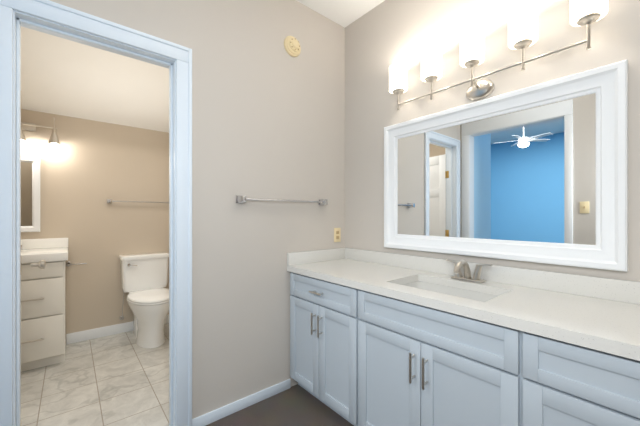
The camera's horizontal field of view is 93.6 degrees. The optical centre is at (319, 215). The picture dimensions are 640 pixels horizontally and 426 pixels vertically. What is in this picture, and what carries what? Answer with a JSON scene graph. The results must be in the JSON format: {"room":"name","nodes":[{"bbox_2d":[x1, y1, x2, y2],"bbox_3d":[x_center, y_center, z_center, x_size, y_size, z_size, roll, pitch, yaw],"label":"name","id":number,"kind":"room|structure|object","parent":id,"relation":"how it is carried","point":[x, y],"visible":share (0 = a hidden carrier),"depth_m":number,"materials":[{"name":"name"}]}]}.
{"room":"bathroom","nodes":[
{"label":"bathroom","id":0,"kind":"room"},
{"bbox_2d":[21,323,168,425],"bbox_3d":[-1.567,1.300,2.443,2.300,0.100,2.120,0,0,-40],"label":"floor","id":1,"kind":"structure","parent":0,"point":[120,379],"depth_m":2.20,"materials":[{"name":"tile"}]},
{"bbox_2d":[21,238,67,371],"bbox_3d":[-2.524,0.733,2.502,0.655,1.035,0.558,0,0,-40],"label":"bathroom vanity","id":2,"kind":"object","parent":1,"relation":"on","point":[43,317],"visible":0.54,"depth_m":2.44,"materials":[{"name":"white wood"}]},
{"bbox_2d":[31,260,45,268],"bbox_3d":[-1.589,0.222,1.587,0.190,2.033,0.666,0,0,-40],"label":"handle","id":3,"kind":"structure","parent":2,"relation":"attached to","point":[41,264],"depth_m":1.82,"materials":[{"name":"silver metal"}]},
{"bbox_2d":[119,252,168,347],"bbox_3d":[-1.717,0.833,3.037,0.458,0.834,0.774,0,0,-40],"label":"toilet","id":4,"kind":"object","parent":1,"relation":"on","point":[144,279],"visible":0.96,"depth_m":3.05,"materials":[{"name":"ceramic"}]},
{"bbox_2d":[21,109,168,333],"bbox_3d":[-2.207,-0.170,3.211,2.300,2.840,0.120,0,0,-40],"label":"wall","id":5,"kind":"structure","parent":0,"point":[88,168],"depth_m":3.08,"materials":[{"name":"beige paint"}]},
{"bbox_2d":[21,156,39,231],"bbox_3d":[-2.763,-0.195,2.652,0.430,0.690,0.026,0,0,-40],"label":"bathroom mirror","id":6,"kind":"object","parent":5,"relation":"attached to","point":[30,193],"visible":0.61,"depth_m":2.75,"materials":[{"name":"clear glass"}]},
{"bbox_2d":[21,118,59,144],"bbox_3d":[-2.660,-0.782,2.662,0.548,0.255,0.144,0,0,-40],"label":"sconce","id":7,"kind":"object","parent":5,"relation":"attached to","point":[53,139],"visible":0.6,"depth_m":2.75,"materials":[{"name":"silver metal"}]},
{"bbox_2d":[66,261,86,265],"bbox_3d":[-2.381,0.470,2.933,0.164,0.048,0.084,0,0,-40],"label":"toilet paper holder","id":8,"kind":"object","parent":5,"relation":"attached to","point":[74,264],"visible":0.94,"depth_m":2.92,"materials":[{"name":"silver metal"}]},
{"bbox_2d":[66,314,168,343],"bbox_3d":[-1.925,1.200,3.360,1.395,0.100,0.012,0,0,-40],"label":"baseboard","id":9,"kind":"structure","parent":5,"relation":"attached to","point":[79,336],"depth_m":3.07,"materials":[{"name":"white wood"}]},
{"bbox_2d":[107,199,168,202],"bbox_3d":[-1.945,-0.150,3.311,0.652,0.042,0.061,0,0,-40],"label":"towel rail","id":10,"kind":"object","parent":5,"relation":"attached to","point":[109,200],"visible":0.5,"depth_m":3.24,"materials":[{"name":"silver metal"}]},
{"bbox_2d":[21,26,168,132],"bbox_3d":[-1.573,-1.295,2.451,2.100,0.670,1.900,0,0,-40],"label":"ceiling","id":11,"kind":"structure","parent":0,"point":[63,77],"depth_m":2.60,"materials":[{"name":"white paint"}]},
{"bbox_2d":[50,0,344,418],"bbox_3d":[-0.689,-0.170,1.873,2.240,2.840,0.120,0,0,-40],"label":"wall","id":12,"kind":"structure","parent":0,"point":[268,116],"depth_m":1.99,"materials":[{"name":"beige paint"}]},
{"bbox_2d":[0,0,191,425],"bbox_3d":[-1.098,0.146,1.532,0.810,2.208,0.166,0,0,-40],"label":"door frame","id":13,"kind":"structure","parent":12,"relation":"attached to","point":[51,11],"depth_m":1.48,"materials":[{"name":"white wood"}]},
{"bbox_2d":[192,379,290,425],"bbox_3d":[-0.480,1.217,1.961,0.688,0.066,0.012,0,0,-40],"label":"baseboard","id":14,"kind":"structure","parent":12,"relation":"attached to","point":[228,409],"depth_m":1.92,"materials":[{"name":"white wood"}]},
{"bbox_2d":[236,195,327,204],"bbox_3d":[-0.237,-0.105,2.131,0.735,0.050,0.061,0,0,-40],"label":"towel rail","id":15,"kind":"object","parent":12,"relation":"attached to","point":[240,198],"visible":1,"depth_m":2.05,"materials":[{"name":"silver metal"}]},
{"bbox_2d":[284,36,300,56],"bbox_3d":[-0.186,-1.235,2.176,0.144,0.144,0.056,0,0,-40],"label":"detector","id":16,"kind":"object","parent":12,"relation":"attached to","point":[292,47],"visible":1,"depth_m":2.16,"materials":[{"name":"beige plastic"}]},
{"bbox_2d":[287,248,342,263],"bbox_3d":[-0.015,0.315,2.339,0.561,0.090,0.022,0,0,-40],"label":"backsplash","id":17,"kind":"structure","parent":12,"relation":"attached to","point":[337,253],"depth_m":2.30,"materials":[{"name":"white stone"}]},
{"bbox_2d":[334,228,340,241],"bbox_3d":[0.144,0.160,2.483,0.072,0.116,0.008,0,0,-40],"label":"electrical outlet plate","id":18,"kind":"object","parent":12,"relation":"attached to","point":[337,234],"visible":1,"depth_m":2.48,"materials":[{"name":"beige plastic"}]},
{"bbox_2d":[206,384,353,425],"bbox_3d":[0.266,1.300,0.821,2.360,0.100,2.720,0,0,-40],"label":"floor","id":19,"kind":"structure","parent":0,"point":[296,405],"depth_m":1.90,"materials":[{"name":"grey carpet"}]},
{"bbox_2d":[287,268,639,425],"bbox_3d":[0.683,0.825,1.498,0.608,0.850,2.208,0,0,-40],"label":"bathroom vanity","id":20,"kind":"object","parent":19,"relation":"on","point":[377,338],"depth_m":1.29,"materials":[{"name":"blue wood"}]},
{"bbox_2d":[287,260,639,355],"bbox_3d":[0.697,0.380,1.501,0.583,0.040,2.220,0,0,-40],"label":"countertop","id":21,"kind":"structure","parent":20,"relation":"on","point":[615,324],"depth_m":1.23,"materials":[{"name":"white stone"}]},
{"bbox_2d":[399,276,502,299],"bbox_3d":[0.645,0.465,1.546,0.380,0.154,0.571,0,0,-40],"label":"sink","id":22,"kind":"object","parent":21,"relation":"in","point":[435,285],"depth_m":1.67,"materials":[{"name":"white ceramic"}]},
{"bbox_2d":[443,260,494,283],"bbox_3d":[0.777,0.301,1.636,0.179,0.118,0.249,0,0,-40],"label":"faucet","id":23,"kind":"object","parent":21,"relation":"on","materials":[{"name":"silver metal"}]},
{"bbox_2d":[296,0,384,27],"bbox_3d":[0.228,-1.640,0.867,2.360,0.100,2.840,0,0,-40],"label":"ceiling","id":24,"kind":"structure","parent":0,"point":[344,13],"depth_m":2.31,"materials":[{"name":"white paint"}]},
{"bbox_2d":[343,248,639,303],"bbox_3d":[0.912,0.315,1.681,0.022,0.090,2.220,0,0,-40],"label":"backsplash","id":25,"kind":"structure","parent":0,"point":[605,288],"depth_m":1.49,"materials":[{"name":"white stone"}]},
{"bbox_2d":[345,0,639,281],"bbox_3d":[1.073,-0.170,1.571,0.161,2.840,2.840,0,0,-40],"label":"wall","id":26,"kind":"structure","parent":0,"point":[537,173],"depth_m":1.62,"materials":[{"name":"beige paint"}]},
{"bbox_2d":[389,0,608,109],"bbox_3d":[0.846,-0.826,1.655,0.162,0.339,1.084,0,0,-40],"label":"sconce","id":27,"kind":"object","parent":26,"relation":"attached to","point":[523,25],"visible":1,"depth_m":1.58,"materials":[{"name":"white glass"}]}
]}

